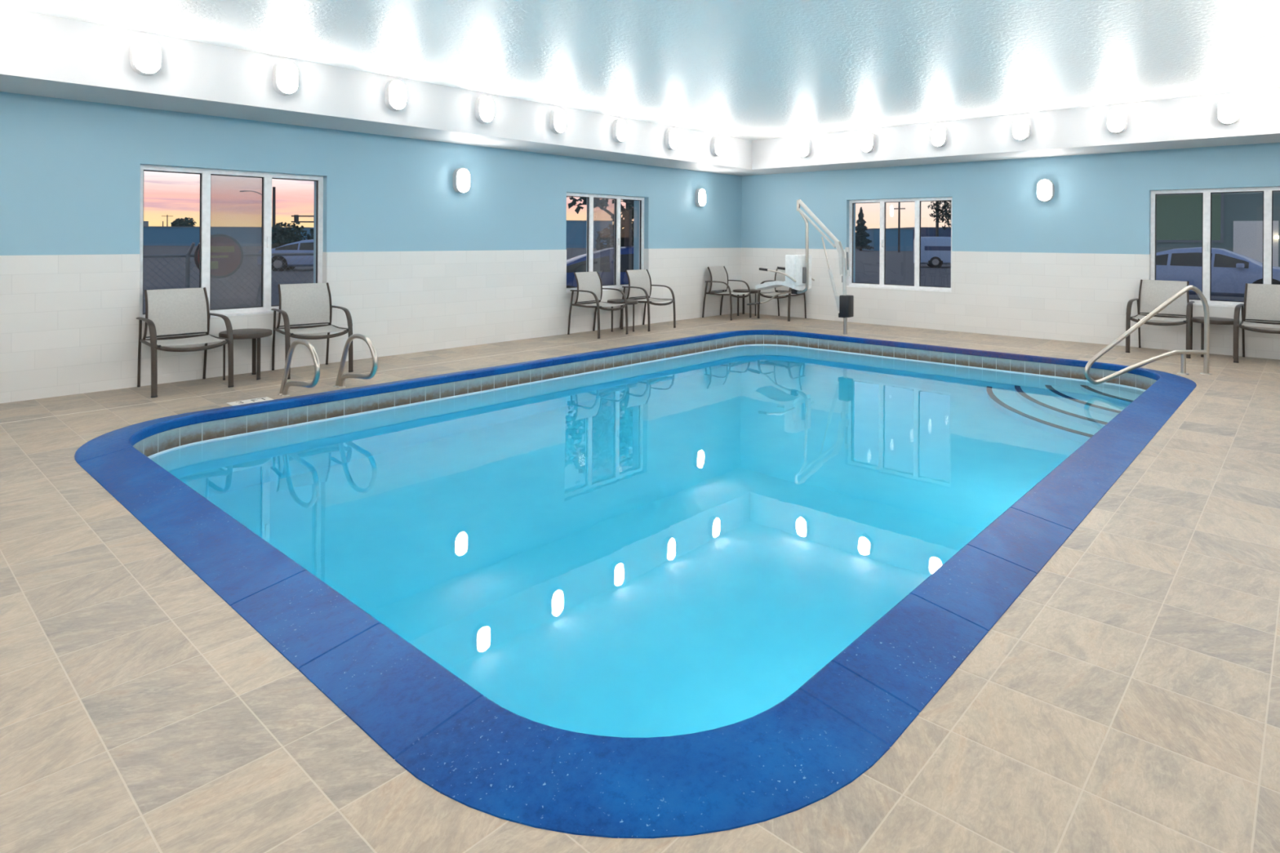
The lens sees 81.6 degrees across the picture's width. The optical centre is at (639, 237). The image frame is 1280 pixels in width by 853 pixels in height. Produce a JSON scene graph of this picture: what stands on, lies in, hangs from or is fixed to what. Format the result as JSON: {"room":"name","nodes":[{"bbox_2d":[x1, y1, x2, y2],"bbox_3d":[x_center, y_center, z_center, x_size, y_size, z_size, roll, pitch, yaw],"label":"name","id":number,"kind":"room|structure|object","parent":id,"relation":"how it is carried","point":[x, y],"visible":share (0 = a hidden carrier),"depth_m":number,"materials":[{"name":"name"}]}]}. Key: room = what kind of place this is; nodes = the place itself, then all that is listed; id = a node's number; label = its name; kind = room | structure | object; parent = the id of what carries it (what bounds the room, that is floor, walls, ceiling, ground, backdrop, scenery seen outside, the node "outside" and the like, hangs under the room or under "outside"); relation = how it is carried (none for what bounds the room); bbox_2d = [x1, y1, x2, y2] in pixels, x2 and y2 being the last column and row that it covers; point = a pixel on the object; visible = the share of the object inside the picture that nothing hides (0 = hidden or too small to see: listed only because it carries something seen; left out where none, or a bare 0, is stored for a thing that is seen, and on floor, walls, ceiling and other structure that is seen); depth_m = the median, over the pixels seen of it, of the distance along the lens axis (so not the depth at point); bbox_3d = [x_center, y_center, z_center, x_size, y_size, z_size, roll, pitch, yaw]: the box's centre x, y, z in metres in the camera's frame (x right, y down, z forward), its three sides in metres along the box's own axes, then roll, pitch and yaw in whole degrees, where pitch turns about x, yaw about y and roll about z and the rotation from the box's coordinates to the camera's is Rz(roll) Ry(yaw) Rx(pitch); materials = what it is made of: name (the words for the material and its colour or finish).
{"room":"indoor swimming pool","nodes":[
{"label":"indoor swimming pool","id":0,"kind":"room"},
{"bbox_2d":[0,91,742,403],"bbox_3d":[-2.370,-0.139,8.657,0.310,2.850,12.562,0,0,43],"label":"wall","id":1,"kind":"structure","parent":0,"point":[417,264],"depth_m":7.71,"materials":[{"name":"blue paint"}]},
{"bbox_2d":[139,164,323,322],"bbox_3d":[-3.790,0.049,6.996,0.162,1.362,1.622,0,0,43],"label":"window","id":2,"kind":"structure","parent":1,"relation":"in","point":[205,174],"depth_m":7.03,"materials":[{"name":"white plastic"}]},
{"bbox_2d":[453,168,470,193],"bbox_3d":[-2.083,-0.669,8.682,0.095,0.300,0.195,0,0,43],"label":"wall sconce","id":3,"kind":"object","parent":1,"relation":"attached to","point":[461,176],"visible":1,"depth_m":8.63,"materials":[{"name":"white glass"}]},
{"bbox_2d":[566,192,644,293],"bbox_3d":[-0.484,0.068,10.604,0.162,1.362,1.654,0,0,43],"label":"window","id":4,"kind":"structure","parent":1,"relation":"in","point":[589,237],"depth_m":10.80,"materials":[{"name":"white plastic"}]},
{"bbox_2d":[694,188,706,206],"bbox_3d":[0.990,-0.651,12.035,0.095,0.300,0.195,0,0,43],"label":"wall sconce","id":5,"kind":"object","parent":1,"relation":"attached to","point":[700,194],"visible":1,"depth_m":11.98,"materials":[{"name":"white glass"}]},
{"bbox_2d":[698,188,706,205],"bbox_3d":[1.016,-0.651,12.011,0.025,0.278,0.172,0,0,43],"label":"diffuser","id":6,"kind":"object","parent":5,"relation":"attached to","point":[702,195],"depth_m":11.99,"materials":[{"name":"white glass"}]},
{"bbox_2d":[0,312,1279,852],"bbox_3d":[0.955,1.306,5.603,8.952,0.001,12.162,0,0,43],"label":"floor","id":7,"kind":"structure","parent":0,"point":[1127,699],"depth_m":2.10,"materials":[{"name":"tile"}]},
{"bbox_2d":[136,287,233,397],"bbox_3d":[-3.886,0.862,6.310,0.636,0.835,0.613,0,0,43],"label":"sling chair","id":8,"kind":"object","parent":7,"relation":"on","point":[181,311],"visible":1,"depth_m":6.36,"materials":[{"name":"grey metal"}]},
{"bbox_2d":[218,328,271,380],"bbox_3d":[-3.592,1.066,6.752,0.430,0.426,0.430,0,0,43],"label":"side table","id":9,"kind":"object","parent":7,"relation":"on","point":[252,333],"visible":0.93,"depth_m":6.67,"materials":[{"name":"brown metal"}]},
{"bbox_2d":[226,396,274,405],"bbox_3d":[-3.046,1.282,5.795,0.144,0.008,0.300,0,0,43],"label":"depth marker","id":10,"kind":"object","parent":7,"relation":"on","point":[265,398],"visible":0.94,"depth_m":5.79,"materials":[{"name":"white tile"}]},
{"bbox_2d":[276,338,319,396],"bbox_3d":[-2.695,1.050,5.848,0.711,0.505,0.072,0,0,43],"label":"grab rail","id":11,"kind":"object","parent":7,"relation":"on","point":[285,386],"visible":0.98,"depth_m":5.84,"materials":[{"name":"silver metal"}]},
{"bbox_2d":[271,282,353,379],"bbox_3d":[-3.150,0.866,7.091,0.613,0.835,0.636,0,0,-41],"label":"sling chair","id":12,"kind":"object","parent":7,"relation":"on","point":[302,304],"visible":0.98,"depth_m":7.17,"materials":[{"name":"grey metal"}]},
{"bbox_2d":[333,333,377,387],"bbox_3d":[-2.379,1.051,6.192,0.711,0.505,0.072,0,0,43],"label":"grab rail","id":13,"kind":"object","parent":7,"relation":"on","point":[340,379],"visible":1,"depth_m":6.18,"materials":[{"name":"silver metal"}]},
{"bbox_2d":[567,271,628,338],"bbox_3d":[-0.560,0.881,9.910,0.636,0.835,0.613,0,0,38],"label":"sling chair","id":14,"kind":"object","parent":7,"relation":"on","point":[589,286],"visible":1,"depth_m":9.96,"materials":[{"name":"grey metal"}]},
{"bbox_2d":[607,298,638,331],"bbox_3d":[-0.243,1.086,10.325,0.430,0.426,0.430,0,0,43],"label":"side table","id":15,"kind":"object","parent":7,"relation":"on","point":[633,302],"visible":0.82,"depth_m":10.23,"materials":[{"name":"brown metal"}]},
{"bbox_2d":[74,329,1196,838],"bbox_3d":[0.846,2.006,6.024,5.275,1.487,8.148,0,0,43],"label":"swimming pool","id":16,"kind":"object","parent":7,"relation":"in","point":[787,757],"visible":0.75,"depth_m":2.32,"materials":[{"name":"tile"}]},
{"bbox_2d":[147,344,1145,457],"bbox_3d":[0.846,2.095,6.024,4.785,1.270,7.658,0,0,43],"label":"basin","id":17,"kind":"object","parent":16,"relation":"in","point":[244,432],"depth_m":7.52,"materials":[{"name":"white paint"}]},
{"bbox_2d":[149,345,1144,737],"bbox_3d":[0.845,2.175,6.024,4.785,1.410,7.658,0,0,43],"label":"pool water","id":18,"kind":"object","parent":16,"relation":"in","point":[678,545],"visible":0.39,"depth_m":4.01,"materials":[{"name":"blue liquid"}]},
{"bbox_2d":[619,269,675,331],"bbox_3d":[0.114,0.885,10.675,0.636,0.835,0.613,0,0,42],"label":"sling chair","id":19,"kind":"object","parent":7,"relation":"on","point":[640,285],"visible":0.98,"depth_m":10.73,"materials":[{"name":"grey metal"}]},
{"bbox_2d":[702,266,751,320],"bbox_3d":[1.424,0.893,12.105,0.636,0.835,0.613,0,0,41],"label":"sling chair","id":20,"kind":"object","parent":7,"relation":"on","point":[718,274],"visible":1,"depth_m":12.15,"materials":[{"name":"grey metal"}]},
{"bbox_2d":[733,288,758,315],"bbox_3d":[1.787,1.098,12.518,0.430,0.426,0.430,0,0,43],"label":"side table","id":21,"kind":"object","parent":7,"relation":"on","point":[752,291],"visible":0.8,"depth_m":12.43,"materials":[{"name":"brown metal"}]},
{"bbox_2d":[757,266,806,321],"bbox_3d":[2.315,0.898,12.034,0.613,0.835,0.636,0,0,43],"label":"sling chair","id":22,"kind":"object","parent":7,"relation":"on","point":[778,277],"visible":0.56,"depth_m":12.07,"materials":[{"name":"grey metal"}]},
{"bbox_2d":[746,199,853,336],"bbox_3d":[2.227,0.386,10.470,1.640,1.854,0.536,0,0,43],"label":"lift","id":23,"kind":"object","parent":7,"relation":"on","point":[797,268],"visible":1,"depth_m":10.27,"materials":[{"name":"silver metal"}]},
{"bbox_2d":[1084,284,1212,384],"bbox_3d":[4.950,0.947,7.229,1.262,0.971,0.100,0,0,-1],"label":"stair handrail","id":24,"kind":"object","parent":7,"relation":"on","point":[1183,353],"visible":1,"depth_m":7.21,"materials":[{"name":"silver metal"}]},
{"bbox_2d":[1125,279,1194,358],"bbox_3d":[6.046,0.920,8.594,0.613,0.835,0.636,0,0,43],"label":"sling chair","id":25,"kind":"object","parent":7,"relation":"on","point":[1152,293],"visible":0.94,"depth_m":8.67,"materials":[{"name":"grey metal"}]},
{"bbox_2d":[1191,316,1233,358],"bbox_3d":[6.467,1.125,8.337,0.430,0.426,0.430,0,0,32],"label":"side table","id":26,"kind":"object","parent":7,"relation":"on","point":[1219,321],"visible":0.69,"depth_m":8.28,"materials":[{"name":"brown metal"}]},
{"bbox_2d":[1233,283,1279,363],"bbox_3d":[6.762,0.925,7.925,0.613,0.835,0.636,0,0,43],"label":"sling chair","id":27,"kind":"object","parent":7,"relation":"on","point":[1261,301],"visible":1,"depth_m":8.09,"materials":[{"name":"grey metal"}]},
{"bbox_2d":[0,0,1279,140],"bbox_3d":[0.972,-1.595,5.603,8.952,0.100,12.162,0,0,43],"label":"ceiling","id":28,"kind":"structure","parent":0,"point":[747,69],"depth_m":6.03,"materials":[{"name":"white paint"}]},
{"bbox_2d":[0,6,1279,175],"bbox_3d":[0.970,-1.330,5.603,8.852,0.490,12.062,0,0,43],"label":"soffit","id":29,"kind":"structure","parent":28,"relation":"attached to","point":[42,55],"depth_m":7.78,"materials":[{"name":"white paint"}]},
{"bbox_2d":[129,35,161,75],"bbox_3d":[-3.756,-1.387,5.638,0.095,0.300,0.195,0,0,43],"label":"wall sconce","id":30,"kind":"object","parent":29,"relation":"attached to","point":[145,51],"visible":1,"depth_m":5.60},
{"bbox_2d":[272,60,298,95],"bbox_3d":[-3.055,-1.383,6.403,0.095,0.300,0.195,0,0,43],"label":"wall sconce","id":31,"kind":"object","parent":29,"relation":"attached to","point":[285,73],"visible":1,"depth_m":6.36,"materials":[{"name":"white glass"}]},
{"bbox_2d":[384,79,406,111],"bbox_3d":[-2.354,-1.379,7.167,0.095,0.300,0.195,0,0,43],"label":"wall sconce","id":32,"kind":"object","parent":29,"relation":"attached to","point":[395,91],"visible":1,"depth_m":7.12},
{"bbox_2d":[475,95,493,123],"bbox_3d":[-1.654,-1.375,7.932,0.095,0.300,0.195,0,0,43],"label":"wall sconce","id":33,"kind":"object","parent":29,"relation":"attached to","point":[484,104],"visible":1,"depth_m":7.88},
{"bbox_2d":[480,96,493,121],"bbox_3d":[-1.628,-1.375,7.908,0.025,0.278,0.172,0,0,43],"label":"diffuser","id":34,"kind":"object","parent":33,"relation":"attached to","point":[486,104],"depth_m":7.89,"materials":[{"name":"white plastic"}]},
{"bbox_2d":[549,107,565,133],"bbox_3d":[-0.953,-1.371,8.696,0.095,0.300,0.195,0,0,43],"label":"wall sconce","id":35,"kind":"object","parent":29,"relation":"attached to","point":[557,116],"visible":1,"depth_m":8.65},
{"bbox_2d":[554,108,565,132],"bbox_3d":[-0.927,-1.371,8.673,0.025,0.278,0.172,0,0,43],"label":"diffuser","id":36,"kind":"object","parent":35,"relation":"attached to","point":[559,114],"depth_m":8.65,"materials":[{"name":"white plastic"}]},
{"bbox_2d":[612,119,626,142],"bbox_3d":[-0.253,-1.367,9.461,0.095,0.300,0.195,0,0,43],"label":"wall sconce","id":37,"kind":"object","parent":29,"relation":"attached to","point":[619,126],"visible":1,"depth_m":9.41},
{"bbox_2d":[617,119,626,141],"bbox_3d":[-0.227,-1.366,9.437,0.025,0.278,0.172,0,0,43],"label":"diffuser","id":38,"kind":"object","parent":37,"relation":"attached to","point":[621,125],"depth_m":9.42,"materials":[{"name":"white plastic"}]},
{"bbox_2d":[665,128,678,150],"bbox_3d":[0.448,-1.362,10.225,0.095,0.300,0.195,0,0,43],"label":"wall sconce","id":39,"kind":"object","parent":29,"relation":"attached to","point":[671,134],"visible":1,"depth_m":10.17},
{"bbox_2d":[670,128,678,148],"bbox_3d":[0.474,-1.362,10.202,0.025,0.278,0.172,0,0,43],"label":"diffuser","id":40,"kind":"object","parent":39,"relation":"attached to","point":[673,133],"depth_m":10.18,"materials":[{"name":"white glass"}]},
{"bbox_2d":[711,136,722,155],"bbox_3d":[1.149,-1.358,10.990,0.095,0.300,0.195,0,0,43],"label":"wall sconce","id":41,"kind":"object","parent":29,"relation":"attached to","point":[716,141],"visible":1,"depth_m":10.94,"materials":[{"name":"white glass"}]},
{"bbox_2d":[715,136,722,155],"bbox_3d":[1.175,-1.358,10.966,0.025,0.278,0.172,0,0,43],"label":"diffuser","id":42,"kind":"object","parent":41,"relation":"attached to","point":[718,141],"depth_m":10.94,"materials":[{"name":"white glass"}]},
{"bbox_2d":[798,137,811,157],"bbox_3d":[2.454,-1.345,11.063,0.195,0.300,0.095,0,0,43],"label":"wall sconce","id":43,"kind":"object","parent":29,"relation":"attached to","point":[804,144],"visible":1,"depth_m":11.02,"materials":[{"name":"white glass"}]},
{"bbox_2d":[860,131,875,152],"bbox_3d":[3.187,-1.341,10.390,0.195,0.300,0.095,0,0,43],"label":"wall sconce","id":44,"kind":"object","parent":29,"relation":"attached to","point":[867,139],"visible":1,"depth_m":10.35,"materials":[{"name":"white glass"}]},
{"bbox_2d":[931,124,947,147],"bbox_3d":[3.921,-1.337,9.718,0.195,0.300,0.095,0,0,43],"label":"wall sconce","id":45,"kind":"object","parent":29,"relation":"attached to","point":[939,132],"visible":1,"depth_m":9.68,"materials":[{"name":"white glass"}]},
{"bbox_2d":[1012,115,1031,141],"bbox_3d":[4.654,-1.333,9.046,0.195,0.300,0.095,0,0,43],"label":"wall sconce","id":46,"kind":"object","parent":29,"relation":"attached to","point":[1021,126],"visible":1,"depth_m":9.01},
{"bbox_2d":[1106,106,1128,133],"bbox_3d":[5.388,-1.328,8.374,0.195,0.300,0.095,0,0,43],"label":"wall sconce","id":47,"kind":"object","parent":29,"relation":"attached to","point":[1117,117],"visible":1,"depth_m":8.34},
{"bbox_2d":[1217,95,1241,124],"bbox_3d":[6.122,-1.324,7.702,0.195,0.300,0.095,0,0,43],"label":"wall sconce","id":48,"kind":"object","parent":29,"relation":"attached to","point":[1228,108],"visible":1,"depth_m":7.67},
{"bbox_2d":[741,142,1279,359],"bbox_3d":[5.213,-0.095,10.018,9.052,2.850,0.310,0,0,43],"label":"wall","id":49,"kind":"structure","parent":0,"point":[1068,267],"depth_m":9.89,"materials":[{"name":"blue paint"}]},
{"bbox_2d":[846,196,952,292],"bbox_3d":[3.885,0.094,11.131,1.620,1.362,0.162,0,0,43],"label":"window","id":50,"kind":"structure","parent":49,"relation":"in","point":[917,286],"depth_m":11.25,"materials":[{"name":"white plastic"}]},
{"bbox_2d":[1036,178,1054,201],"bbox_3d":[5.294,-0.619,9.685,0.195,0.300,0.095,0,0,43],"label":"wall sconce","id":51,"kind":"object","parent":49,"relation":"attached to","point":[1045,187],"visible":1,"depth_m":9.65,"materials":[{"name":"white glass"}]},
{"bbox_2d":[1150,186,1279,307],"bbox_3d":[6.804,0.111,8.455,1.632,1.362,0.162,0,0,43],"label":"window","id":52,"kind":"structure","parent":49,"relation":"in","point":[1268,192],"depth_m":8.64,"materials":[{"name":"white plastic"}]},
{"label":"outside","id":53,"kind":"structure","parent":0,"visible":0},
{"bbox_2d":[142,245,1244,313],"bbox_3d":[-1.859,1.589,42.386,460.000,0.001,460.000,0,0,43],"label":"ground","id":54,"kind":"structure","parent":53,"point":[900,266],"depth_m":31.12,"materials":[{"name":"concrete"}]},
{"bbox_2d":[161,214,173,226],"bbox_3d":[-82.954,-1.439,130.009,1.098,5.100,1.542,0,0,43],"label":"utility pole","id":55,"kind":"object","parent":54,"relation":"on","point":[166,215],"visible":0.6,"depth_m":129.97,"materials":[{"name":"brown wood"}]},
{"bbox_2d":[170,217,196,226],"bbox_3d":[-77.057,-1.162,125.049,3.756,4.622,3.867,0,0,43],"label":"tree","id":56,"kind":"object","parent":54,"relation":"on","point":[187,221],"visible":0.5,"depth_m":124.30,"materials":[{"name":"green plant"}]},
{"bbox_2d":[142,242,313,313],"bbox_3d":[-5.905,0.810,9.039,0.142,1.510,5.758,0,0,43],"label":"fence","id":57,"kind":"object","parent":54,"relation":"on","point":[187,276],"visible":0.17,"depth_m":9.40,"materials":[{"name":"metal"}]},
{"bbox_2d":[194,234,243,278],"bbox_3d":[-5.402,0.238,9.506,0.073,0.570,0.570,0,0,43],"label":"round sign","id":58,"kind":"object","parent":57,"relation":"attached to","point":[226,252],"visible":0.68,"depth_m":9.52,"materials":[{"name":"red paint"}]},
{"bbox_2d":[143,221,313,246],"bbox_3d":[-68.332,-0.628,115.734,36.167,3.650,34.738,0,0,43],"label":"building","id":59,"kind":"structure","parent":54,"relation":"on","point":[153,235],"depth_m":109.75,"materials":[{"name":"blue metal"}]},
{"bbox_2d":[271,186,275,247],"bbox_3d":[-44.469,-2.412,90.000,0.400,7.500,0.380,0,0,43],"label":"utility pole","id":60,"kind":"object","parent":54,"relation":"on","point":[273,220],"visible":0.66,"depth_m":89.90,"materials":[{"name":"brown wood"}]},
{"bbox_2d":[257,239,313,271],"bbox_3d":[-15.048,0.826,34.374,4.550,1.500,2.120,0,0,-12],"label":"sedan","id":61,"kind":"object","parent":54,"relation":"on","point":[304,246],"visible":0.33,"depth_m":33.38,"materials":[{"name":"blue paint"}]},
{"bbox_2d":[271,222,306,248],"bbox_3d":[-23.944,0.190,49.996,2.552,2.543,2.667,0,0,43],"label":"tree","id":62,"kind":"object","parent":54,"relation":"on","point":[286,235],"visible":0.7,"depth_m":49.64,"materials":[{"name":"green plant"}]},
{"bbox_2d":[291,214,314,222],"bbox_3d":[-65.016,-1.784,150.007,8.401,6.000,7.714,0,0,43],"label":"traffic signal","id":63,"kind":"object","parent":54,"relation":"on","point":[295,216],"visible":0.38,"depth_m":149.90,"materials":[{"name":"black metal"}]},
{"bbox_2d":[300,228,313,239],"bbox_3d":[-20.176,0.281,48.297,3.791,2.411,3.602,0,0,43],"label":"tree","id":64,"kind":"object","parent":54,"relation":"on","point":[308,237],"visible":0.03,"depth_m":47.67,"materials":[{"name":"green plant"}]},
{"bbox_2d":[565,220,613,248],"bbox_3d":[-15.664,-0.542,115.016,23.937,4.100,24.845,0,0,43],"label":"building","id":65,"kind":"structure","parent":54,"relation":"on","point":[576,230],"depth_m":109.72,"materials":[{"name":"blue metal"}]},
{"bbox_2d":[566,245,633,287],"bbox_3d":[-0.112,0.914,14.856,4.550,1.500,2.120,0,0,-9],"label":"sedan","id":66,"kind":"object","parent":54,"relation":"on","point":[603,259],"visible":0.1,"depth_m":13.96,"materials":[{"name":"blue paint"}]},
{"bbox_2d":[566,196,634,246],"bbox_3d":[-0.380,-0.376,16.130,4.511,3.952,4.566,0,0,43],"label":"tree","id":67,"kind":"object","parent":54,"relation":"on","point":[627,211],"visible":0.05,"depth_m":16.08,"materials":[{"name":"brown plant"}]},
{"bbox_2d":[595,207,634,250],"bbox_3d":[0.345,0.238,21.951,3.290,2.733,3.233,0,0,43],"label":"tree","id":68,"kind":"object","parent":54,"relation":"on","point":[607,236],"visible":0.03,"depth_m":21.66,"materials":[{"name":"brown plant"}]},
{"bbox_2d":[855,207,874,250],"bbox_3d":[29.871,-1.197,100.044,3.572,5.946,3.594,0,0,43],"label":"conifer tree","id":69,"kind":"object","parent":54,"relation":"on","point":[861,242],"visible":0.86,"depth_m":99.54,"materials":[{"name":"green plant"}]},
{"bbox_2d":[858,228,914,251],"bbox_3d":[34.742,0.280,105.208,10.551,3.050,11.497,0,0,43],"label":"building","id":70,"kind":"structure","parent":54,"relation":"on","point":[891,234],"depth_m":100.25,"materials":[{"name":"blue metal"}]},
{"bbox_2d":[893,202,905,252],"bbox_3d":[31.474,-1.814,89.987,1.371,7.200,0.588,0,0,43],"label":"utility pole","id":71,"kind":"object","parent":54,"relation":"on","point":[899,208],"visible":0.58,"depth_m":89.90,"materials":[{"name":"brown wood"}]},
{"bbox_2d":[889,226,951,249],"bbox_3d":[45.996,0.171,115.644,15.863,3.400,16.092,0,0,43],"label":"building","id":72,"kind":"structure","parent":54,"relation":"on","point":[925,231],"depth_m":109.75,"materials":[{"name":"metal"}]},
{"bbox_2d":[913,236,951,267],"bbox_3d":[18.306,0.863,42.116,5.100,1.820,2.120,0,0,18],"label":"van","id":73,"kind":"object","parent":54,"relation":"on","point":[935,251],"visible":0.38,"depth_m":41.68,"materials":[{"name":"paint"}]},
{"bbox_2d":[935,200,938,236],"bbox_3d":[24.076,-1.758,60.008,0.260,7.000,0.247,0,0,43],"label":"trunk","id":74,"kind":"object","parent":54,"relation":"on","point":[936,222],"visible":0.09,"depth_m":59.92,"materials":[{"name":"brown wood"}]},
{"bbox_2d":[926,200,951,229],"bbox_3d":[21.344,-0.728,50.263,3.676,4.911,3.539,0,0,43],"label":"tree","id":75,"kind":"object","parent":54,"relation":"on","point":[944,209],"visible":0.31,"depth_m":50.25,"materials":[{"name":"green plant"}]},
{"bbox_2d":[1155,191,1279,266],"bbox_3d":[50.664,-1.101,40.182,42.988,6.000,12.550,0,0,37],"label":"building","id":76,"kind":"structure","parent":54,"relation":"on","point":[1237,218],"depth_m":44.56,"materials":[{"name":"metal"}]},
{"bbox_2d":[1155,247,1279,297],"bbox_3d":[14.901,1.003,19.708,4.550,1.500,2.120,0,0,45],"label":"car","id":77,"kind":"object","parent":54,"relation":"on","point":[1231,271],"visible":0.39,"depth_m":18.84,"materials":[{"name":"blue paint"}]},
{"bbox_2d":[1235,262,1244,268],"bbox_3d":[14.883,0.698,18.368,0.160,0.120,0.180,0,0,44],"label":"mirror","id":78,"kind":"object","parent":77,"relation":"attached to","point":[1238,265],"depth_m":18.31,"materials":[{"name":"blue paint"}]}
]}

